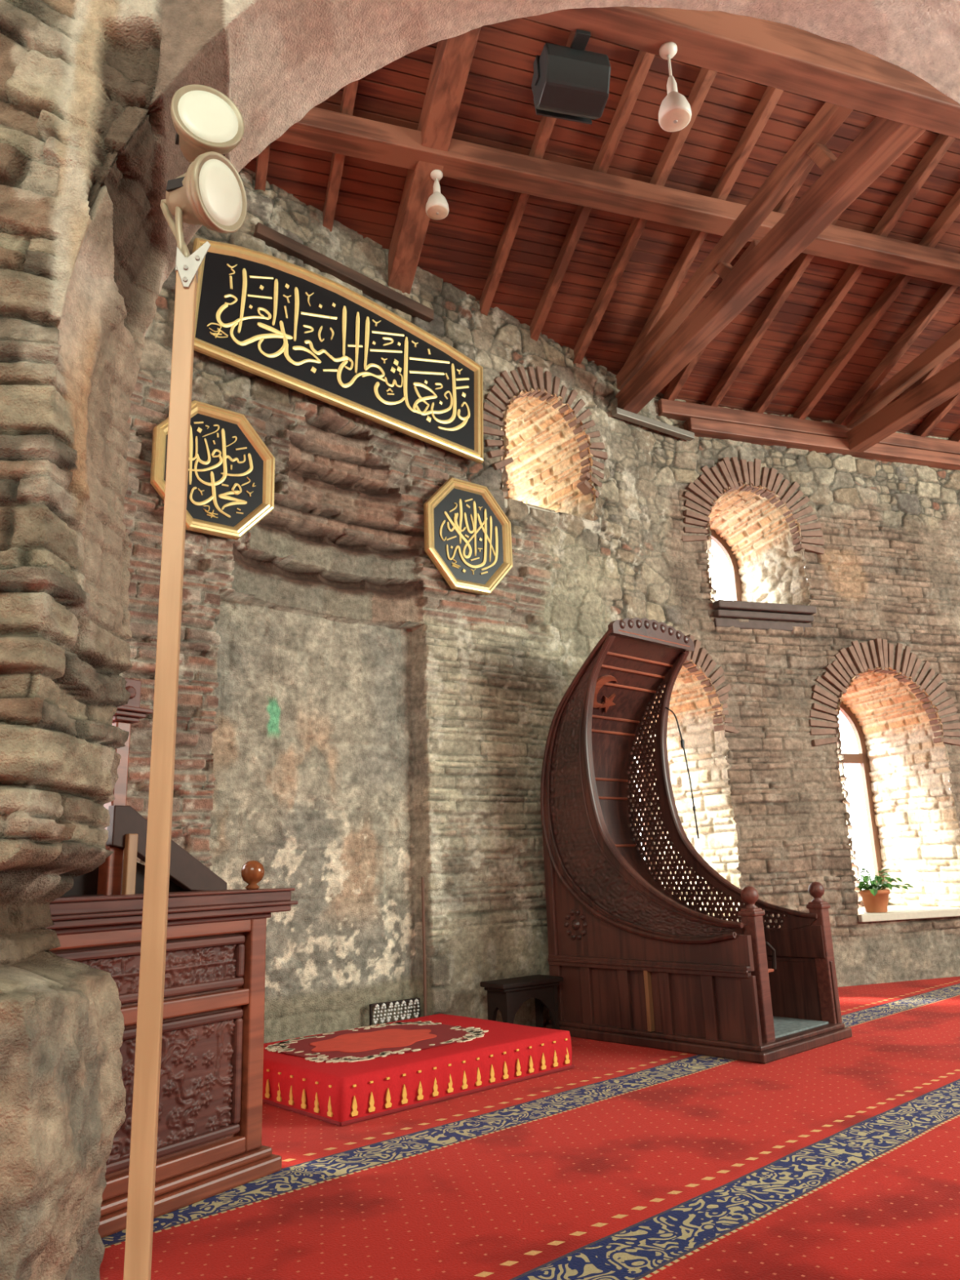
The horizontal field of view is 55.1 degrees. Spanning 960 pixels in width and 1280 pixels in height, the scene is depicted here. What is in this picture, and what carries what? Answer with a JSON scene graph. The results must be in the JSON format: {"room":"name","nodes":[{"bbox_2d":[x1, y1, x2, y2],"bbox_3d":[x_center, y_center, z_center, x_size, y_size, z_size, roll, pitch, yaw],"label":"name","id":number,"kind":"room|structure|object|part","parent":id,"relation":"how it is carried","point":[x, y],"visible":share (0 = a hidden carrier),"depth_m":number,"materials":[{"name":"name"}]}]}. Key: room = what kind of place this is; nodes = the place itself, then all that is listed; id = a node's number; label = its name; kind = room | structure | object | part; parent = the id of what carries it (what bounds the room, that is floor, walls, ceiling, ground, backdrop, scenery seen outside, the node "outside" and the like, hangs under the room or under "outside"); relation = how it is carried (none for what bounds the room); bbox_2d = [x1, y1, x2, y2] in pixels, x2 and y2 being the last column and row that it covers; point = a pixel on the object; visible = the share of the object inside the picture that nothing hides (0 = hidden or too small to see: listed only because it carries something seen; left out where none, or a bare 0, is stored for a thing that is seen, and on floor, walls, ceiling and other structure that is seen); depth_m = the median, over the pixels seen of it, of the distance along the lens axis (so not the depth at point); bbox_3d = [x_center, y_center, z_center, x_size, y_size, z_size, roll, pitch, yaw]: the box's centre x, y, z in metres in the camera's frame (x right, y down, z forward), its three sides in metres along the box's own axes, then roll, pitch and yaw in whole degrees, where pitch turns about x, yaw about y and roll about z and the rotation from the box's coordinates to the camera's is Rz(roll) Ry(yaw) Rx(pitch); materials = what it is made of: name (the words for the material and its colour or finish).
{"room":"mosque","nodes":[
{"label":"mosque","id":0,"kind":"room"},
{"bbox_2d":[0,0,959,1279],"bbox_3d":[0.725,-1.147,4.061,7.518,7.140,0.909,-2,-14,-1],"label":"wall","id":1,"kind":"structure","parent":0,"point":[89,152],"depth_m":3.82,"materials":[{"name":"stone"}]},
{"bbox_2d":[99,976,959,1279],"bbox_3d":[5.299,2.940,6.326,35.000,0.001,21.000,11,-19,-41],"label":"floor","id":2,"kind":"structure","parent":0,"point":[839,1160],"depth_m":4.54,"materials":[{"name":"red carpet"}]},
{"bbox_2d":[44,677,152,1238],"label":"pulpit","id":3,"kind":"object","parent":2,"relation":"on","point":[98,922],"depth_m":4.35,"materials":[{"name":"brown wood"}]},
{"bbox_3d":[-2.227,1.228,4.653,0.200,0.420,0.690,-11,-17,33],"label":"panel","id":4,"kind":"part","parent":3,"relation":"part of","materials":[{"name":"black wood"}]},
{"bbox_3d":[-1.987,0.974,4.989,0.090,1.060,0.090,-11,-17,33],"label":"post","id":5,"kind":"part","parent":3,"relation":"part of","materials":[{"name":"brown wood"}]},
{"bbox_3d":[-1.609,1.624,4.505,0.045,0.260,1.150,-11,-17,33],"label":"panel moulding","id":6,"kind":"part","parent":3,"relation":"part of","materials":[{"name":"brown wood"}]},
{"bbox_3d":[-1.872,1.426,4.865,1.025,0.155,1.505,-11,-17,33],"label":"cornice","id":7,"kind":"part","parent":3,"relation":"part of","materials":[{"name":"brown wood"}]},
{"bbox_2d":[123,240,210,1279],"bbox_3d":[-1.009,0.364,3.000,0.122,3.814,0.083,1,-14,-12],"label":"pole","id":8,"kind":"object","parent":2,"relation":"on","point":[144,1120],"visible":1,"depth_m":2.94,"materials":[{"name":"wood"}]},
{"bbox_2d":[160,151,247,257],"bbox_3d":[-1.095,-1.607,3.521,0.338,0.411,0.280,-9,-16,26],"label":"floodlight","id":9,"kind":"object","parent":8,"relation":"attached to","point":[211,193],"visible":0.93,"depth_m":3.46,"materials":[{"name":"beige metal"}]},
{"bbox_2d":[170,84,244,253],"bbox_3d":[-1.114,-1.763,3.644,0.280,0.773,0.315,5,-17,-27],"label":"floodlight","id":10,"kind":"object","parent":8,"relation":"attached to","point":[205,120],"visible":0.87,"depth_m":3.57,"materials":[{"name":"beige metal"}]},
{"bbox_2d":[153,840,297,1218],"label":"pulpit","id":11,"kind":"object","parent":2,"relation":"on","point":[209,1143],"depth_m":4.72,"materials":[{"name":"brown wood"}]},
{"bbox_3d":[-1.573,1.971,4.436,0.065,1.170,1.355,-11,-17,33],"label":"frame","id":12,"kind":"part","parent":11,"relation":"part of","materials":[{"name":"brown wood"}]},
{"bbox_3d":[-1.590,2.152,4.374,0.045,0.600,1.150,-11,-17,33],"label":"panel moulding","id":13,"kind":"part","parent":11,"relation":"part of","materials":[{"name":"brown wood"}]},
{"bbox_2d":[368,997,420,1026],"bbox_3d":[-0.742,3.393,8.113,0.520,0.395,0.048,9,-18,-37],"label":"rack","id":14,"kind":"object","parent":2,"relation":"on","point":[410,1001],"visible":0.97,"depth_m":8.12,"materials":[{"name":"black metal"}]},
{"bbox_2d":[262,1013,574,1125],"bbox_3d":[-0.605,3.150,6.939,2.167,0.284,1.608,11,-19,-41],"label":"platform","id":15,"kind":"object","parent":2,"relation":"on","point":[342,1077],"visible":0.98,"depth_m":6.38,"materials":[{"name":"red fabric"}]},
{"bbox_2d":[421,876,426,1016],"bbox_3d":[-0.501,2.884,8.287,0.031,1.450,0.027,3,-15,-20],"label":"pipe","id":16,"kind":"object","parent":2,"relation":"on","point":[422,877],"visible":0.79,"depth_m":8.30,"materials":[{"name":"metal"}]},
{"bbox_2d":[480,974,563,1029],"bbox_3d":[0.393,3.350,8.347,0.720,0.515,0.340,9,-18,-37],"label":"wooden stool","id":17,"kind":"object","parent":2,"relation":"on","point":[507,996],"visible":0.91,"depth_m":8.28,"materials":[{"name":"black wood"}]},
{"bbox_3d":[0.172,3.348,8.172,0.040,0.450,0.280,9,-18,-37],"label":"leg","id":18,"kind":"part","parent":17,"relation":"part of","materials":[{"name":"black wood"}]},
{"bbox_3d":[0.386,3.137,8.400,0.720,0.075,0.340,9,-18,-37],"label":"seat","id":19,"kind":"part","parent":17,"relation":"part of","materials":[{"name":"black wood"}]},
{"bbox_3d":[0.617,3.415,8.506,0.040,0.450,0.280,9,-18,-37],"label":"leg","id":20,"kind":"part","parent":17,"relation":"part of","materials":[{"name":"black wood"}]},
{"bbox_2d":[540,617,852,1063],"bbox_3d":[1.847,1.660,8.701,1.440,3.865,2.280,11,-19,-41],"label":"pulpit","id":21,"kind":"object","parent":2,"relation":"on","point":[640,965],"visible":1,"depth_m":8.44,"materials":[{"name":"brown wood"}]},
{"bbox_3d":[1.449,1.038,9.260,1.160,2.023,0.985,11,-19,-41],"label":"cross moulding","id":22,"kind":"part","parent":21,"relation":"part of","materials":[{"name":"brown wood"}]},
{"bbox_3d":[1.341,1.256,8.401,0.105,2.859,2.138,11,-19,-41],"label":"panel","id":23,"kind":"part","parent":21,"relation":"part of","materials":[{"name":"brown wood"}]},
{"bbox_3d":[1.387,2.825,7.983,0.064,0.090,2.150,11,-19,-41],"label":"rail","id":24,"kind":"part","parent":21,"relation":"part of","materials":[{"name":"brown wood"}]},
{"bbox_3d":[1.399,2.075,8.203,0.055,1.550,2.145,11,-19,-41],"label":"spandrel panel","id":25,"kind":"part","parent":21,"relation":"part of","materials":[{"name":"brown wood"}]},
{"bbox_3d":[1.422,3.099,7.907,0.048,0.600,2.175,11,-19,-41],"label":"panel","id":26,"kind":"part","parent":21,"relation":"part of","materials":[{"name":"brown wood"}]},
{"bbox_2d":[665,706,699,839],"bbox_3d":[2.055,1.335,9.369,0.040,1.366,0.272,11,-19,-41],"label":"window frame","id":27,"kind":"structure","parent":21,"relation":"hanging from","point":[682,744],"depth_m":9.32,"materials":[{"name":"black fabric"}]},
{"bbox_3d":[2.232,1.423,9.198,0.102,2.820,2.132,11,-19,-41],"label":"panel","id":28,"kind":"part","parent":21,"relation":"part of","materials":[{"name":"brown wood"}]},
{"bbox_3d":[2.226,2.698,7.366,0.160,1.060,0.160,11,-19,-41],"label":"newel post","id":29,"kind":"part","parent":21,"relation":"part of","materials":[{"name":"brown wood"}]},
{"bbox_2d":[768,968,773,972],"bbox_3d":[2.297,2.721,7.561,0.250,0.025,0.120,11,-19,-41],"label":"shelf","id":30,"kind":"object","parent":21,"relation":"attached to","point":[770,970],"depth_m":7.57,"materials":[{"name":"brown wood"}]},
{"bbox_3d":[2.273,2.240,8.989,0.050,1.550,2.145,11,-19,-41],"label":"spandrel panel","id":31,"kind":"part","parent":21,"relation":"part of","materials":[{"name":"brown wood"}]},
{"bbox_3d":[2.317,3.001,8.818,0.064,0.090,2.150,11,-19,-41],"label":"rail","id":32,"kind":"part","parent":21,"relation":"part of","materials":[{"name":"brown wood"}]},
{"bbox_3d":[2.347,3.274,8.739,0.048,0.600,2.175,11,-19,-41],"label":"panel","id":33,"kind":"part","parent":21,"relation":"part of","materials":[{"name":"brown wood"}]},
{"bbox_3d":[3.036,2.852,8.094,0.160,1.060,0.160,11,-19,-41],"label":"newel post","id":34,"kind":"part","parent":21,"relation":"part of","materials":[{"name":"brown wood"}]},
{"bbox_2d":[119,167,959,1043],"bbox_3d":[2.942,-0.432,10.435,14.043,8.787,3.826,11,-19,-41],"label":"wall","id":35,"kind":"structure","parent":0,"point":[357,726],"depth_m":9.09,"materials":[{"name":"grey stone"}]},
{"bbox_2d":[150,400,275,540],"bbox_3d":[-2.276,-1.462,7.918,1.095,1.178,0.090,9,-18,-38],"label":"calligraphy panel","id":36,"kind":"object","parent":35,"relation":"attached to","point":[230,490],"visible":0.9,"depth_m":7.94,"materials":[{"name":"black wood"}]},
{"bbox_2d":[191,238,483,463],"bbox_3d":[-1.280,-2.809,9.050,3.327,1.487,0.084,9,-18,-37],"label":"calligraphy panel","id":37,"kind":"object","parent":35,"relation":"attached to","point":[289,325],"visible":1,"depth_m":8.95,"materials":[{"name":"black wood"}]},
{"bbox_2d":[253,222,434,322],"bbox_3d":[-1.343,-3.710,9.392,2.056,0.288,0.120,9,-18,-37],"label":"wooden beam","id":38,"kind":"structure","parent":35,"relation":"attached to","point":[369,286],"depth_m":9.30,"materials":[{"name":"brown wood"}]},
{"bbox_2d":[423,477,512,595],"bbox_3d":[-0.112,-1.077,9.556,1.095,1.208,0.090,8,-17,-36],"label":"calligraphy panel","id":39,"kind":"object","parent":35,"relation":"attached to","point":[468,538],"visible":1,"depth_m":9.53,"materials":[{"name":"black wood"}]},
{"bbox_2d":[483,366,608,529],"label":"window","id":40,"kind":"structure","parent":35,"relation":"in","point":[546,455],"depth_m":11.21,"materials":[{"name":"brick"}]},
{"bbox_3d":[0.318,-1.259,11.120,1.340,0.120,1.620,8,-17,-36],"label":"sill","id":41,"kind":"part","parent":40,"relation":"part of","materials":[{"name":"stone"}]},
{"bbox_2d":[611,407,694,440],"bbox_3d":[2.235,-2.760,11.798,1.338,0.114,0.100,7,-17,-32],"label":"metal trunking","id":42,"kind":"object","parent":35,"relation":"attached to","point":[617,412],"visible":1,"depth_m":11.74,"materials":[{"name":"grey metal"}]},
{"bbox_2d":[631,634,741,921],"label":"window","id":43,"kind":"structure","parent":35,"relation":"in","point":[695,700],"depth_m":11.42,"materials":[{"name":"brick"}]},
{"bbox_3d":[1.611,1.986,11.907,1.560,3.120,0.080,7,-16,-31],"label":"frame","id":44,"kind":"part","parent":43,"relation":"part of","materials":[{"name":"brown wood"}]},
{"bbox_2d":[681,457,824,631],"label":"window","id":45,"kind":"structure","parent":35,"relation":"in","point":[761,540],"depth_m":12.46,"materials":[{"name":"brick"}]},
{"bbox_3d":[3.169,-0.923,13.464,1.500,1.710,0.080,3,-15,-18],"label":"frame","id":46,"kind":"part","parent":45,"relation":"part of","materials":[{"name":"brown wood"}]},
{"bbox_3d":[3.452,-0.126,12.525,1.480,0.330,1.640,3,-15,-18],"label":"sill","id":47,"kind":"part","parent":45,"relation":"part of","materials":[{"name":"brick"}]},
{"bbox_2d":[808,638,959,922],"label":"window","id":48,"kind":"structure","parent":35,"relation":"in","point":[903,758],"depth_m":12.55,"materials":[{"name":"brick"}]},
{"bbox_3d":[4.942,2.231,13.250,1.760,3.150,0.080,3,-15,-18],"label":"frame","id":49,"kind":"part","parent":48,"relation":"part of","materials":[{"name":"brown wood"}]},
{"bbox_2d":[857,867,914,912],"bbox_3d":[4.969,3.150,11.597,0.908,0.545,1.068,-4,-14,10],"label":"potted plant","id":50,"kind":"object","parent":48,"relation":"on","point":[875,899],"visible":0.91,"depth_m":11.51,"materials":[{"name":"green plant"}]},
{"bbox_3d":[4.992,3.293,11.616,0.370,0.275,0.370,11,-19,-41],"label":"pot","id":51,"kind":"part","parent":50,"relation":"part of","materials":[{"name":"ceramic"}]},
{"bbox_3d":[5.238,3.617,12.194,1.780,0.090,1.580,3,-15,-18],"label":"sill","id":52,"kind":"part","parent":48,"relation":"part of","materials":[{"name":"stone"}]},
{"bbox_2d":[244,6,959,470],"bbox_3d":[2.609,-5.449,8.789,30.000,3.644,9.456,3,-15,-18],"label":"ceiling","id":53,"kind":"structure","parent":0,"point":[793,247],"depth_m":9.60,"materials":[{"name":"brown wood"}]},
{"bbox_2d":[425,169,448,220],"bbox_3d":[-0.413,-4.278,8.824,0.224,0.450,0.224,11,-19,-41],"label":"hanging lamp","id":54,"kind":"object","parent":53,"relation":"hanging from","point":[437,208],"visible":1,"depth_m":8.75,"materials":[{"name":"white ceramic"}]},
{"bbox_3d":[-0.416,-4.365,8.846,0.072,0.190,0.071,11,-19,-41],"label":"stem","id":55,"kind":"part","parent":54,"relation":"part of","materials":[{"name":"white ceramic"}]},
{"bbox_3d":[-0.406,-4.072,8.773,0.208,0.014,0.208,11,-19,-41],"label":"bulb","id":56,"kind":"part","parent":54,"relation":"part of","materials":[{"name":"white glass"}]},
{"bbox_2d":[531,29,610,124],"bbox_3d":[0.648,-3.909,6.430,0.504,0.362,0.491,2,-14,-15],"label":"loudspeaker","id":57,"kind":"object","parent":53,"relation":"hanging from","point":[571,83],"visible":1,"depth_m":6.35,"materials":[{"name":"black plastic"}]},
{"bbox_2d":[533,97,591,124],"bbox_3d":[0.595,-3.806,6.622,0.420,0.178,0.055,2,-14,-15],"label":"grille","id":58,"kind":"object","parent":57,"relation":"attached to","point":[542,113],"depth_m":6.58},
{"bbox_2d":[657,41,691,132],"bbox_3d":[1.321,-3.822,6.340,0.224,0.610,0.224,11,-19,-41],"label":"hanging lamp","id":59,"kind":"object","parent":53,"relation":"hanging from","point":[674,114],"visible":1,"depth_m":6.26,"materials":[{"name":"white ceramic"}]},
{"bbox_3d":[1.318,-3.909,6.362,0.072,0.350,0.071,11,-19,-41],"label":"stem","id":60,"kind":"part","parent":59,"relation":"part of","materials":[{"name":"white ceramic"}]},
{"bbox_3d":[1.331,-3.539,6.269,0.208,0.014,0.208,11,-19,-41],"label":"bulb","id":61,"kind":"part","parent":59,"relation":"part of","materials":[{"name":"white glass"}]},
{"bbox_3d":[6.641,-2.829,13.567,9.100,0.200,0.260,3,-15,-18],"label":"wall plate","id":62,"kind":"part","parent":53,"relation":"part of","materials":[{"name":"brown wood"}]},
{"bbox_3d":[6.850,-2.625,13.542,8.700,0.170,0.220,3,-15,-18],"label":"wall plate","id":63,"kind":"part","parent":53,"relation":"part of","materials":[{"name":"brown wood"}]}
]}

